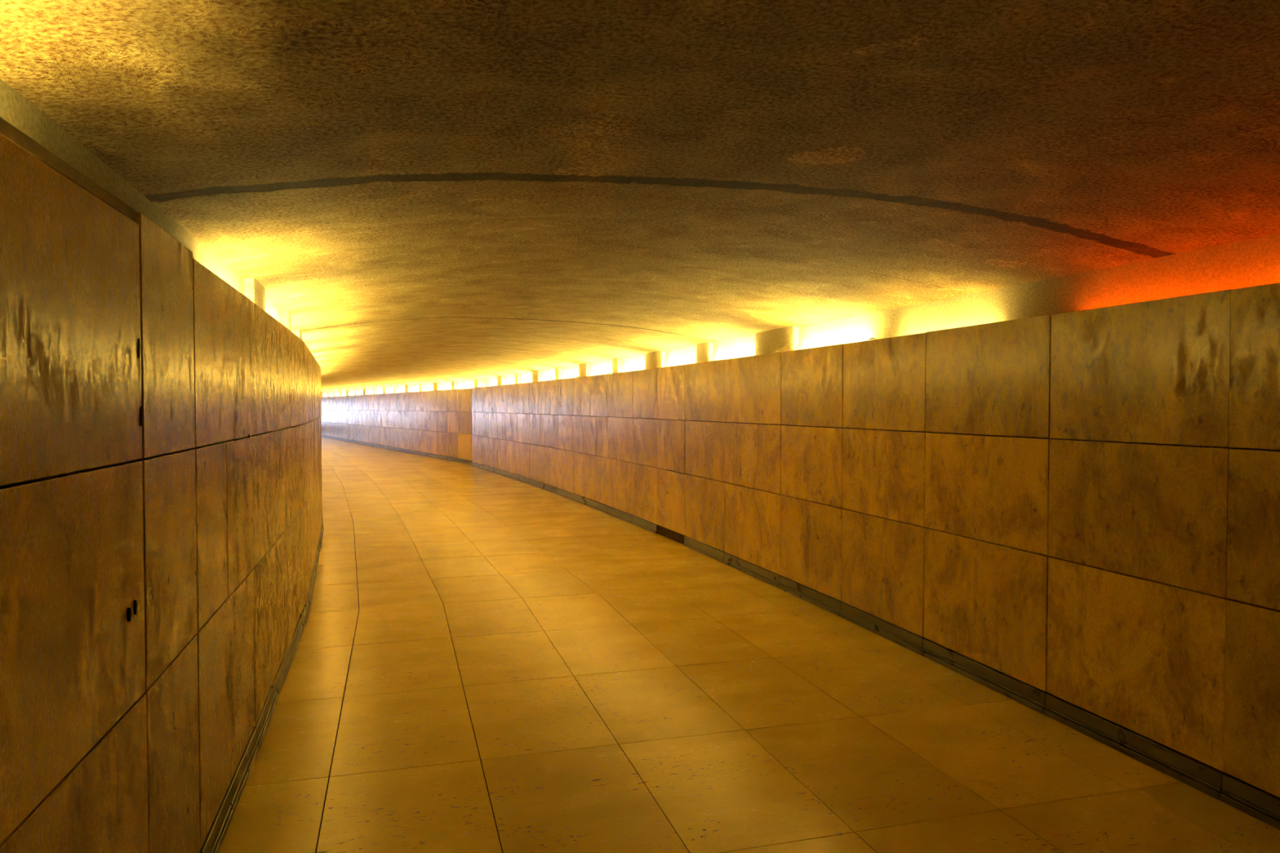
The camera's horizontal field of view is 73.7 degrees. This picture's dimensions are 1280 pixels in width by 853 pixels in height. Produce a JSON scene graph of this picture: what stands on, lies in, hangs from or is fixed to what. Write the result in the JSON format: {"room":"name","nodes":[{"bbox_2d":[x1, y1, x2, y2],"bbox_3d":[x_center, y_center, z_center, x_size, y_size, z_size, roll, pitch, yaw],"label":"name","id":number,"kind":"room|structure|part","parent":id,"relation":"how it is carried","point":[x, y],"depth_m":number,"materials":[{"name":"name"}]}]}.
{"room":"pedestrian tunnel","nodes":[
{"label":"pedestrian tunnel","id":0,"kind":"room"},
{"bbox_2d":[0,116,322,852],"bbox_3d":[-5.973,0.203,12.889,2.125,2.014,44.035,-1,2,-21],"label":"wall","id":1,"kind":"structure","parent":0,"point":[161,486],"depth_m":2.04,"materials":[{"name":"stone"}]},
{"bbox_2d":[0,0,1279,391],"bbox_3d":[-6.873,-1.234,19.161,7.233,0.195,58.266,-1,2,-23],"label":"ceiling","id":2,"kind":"structure","parent":0,"point":[428,191],"depth_m":2.63,"materials":[{"name":"paint"}]},
{"bbox_2d":[0,79,1279,412],"bbox_3d":[-6.673,-0.054,19.065,6.941,2.220,58.659,-1,2,-23],"label":"lighting","id":3,"kind":"structure","parent":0,"point":[1253,262],"depth_m":4.31,"materials":[{"name":"paint"}]},
{"bbox_2d":[218,437,1279,852],"bbox_3d":[-5.855,1.065,18.834,7.639,0.006,56.683,-1,2,-22],"label":"floor","id":4,"kind":"structure","parent":0,"point":[484,661],"depth_m":4.11,"materials":[{"name":"tile"}]},
{"bbox_2d":[320,282,1279,797],"bbox_3d":[-5.152,0.052,19.721,3.645,1.975,58.590,-1,2,-23],"label":"wall","id":5,"kind":"structure","parent":0,"point":[1082,508],"depth_m":4.48,"materials":[{"name":"stone"}]},
{"bbox_3d":[-4.385,0.535,22.118,0.036,0.674,1.947,-1,2,-30],"label":"patch panel","id":6,"kind":"part","parent":5,"relation":"part of","materials":[{"name":"stone"}]},
{"bbox_2d":[199,435,1279,852],"bbox_3d":[-6.507,1.010,18.827,6.732,0.105,57.420,-1,2,-23],"label":"baseboard","id":7,"kind":"structure","parent":5,"relation":"attached to","point":[1255,802],"depth_m":4.28,"materials":[{"name":"stone"}]}
]}

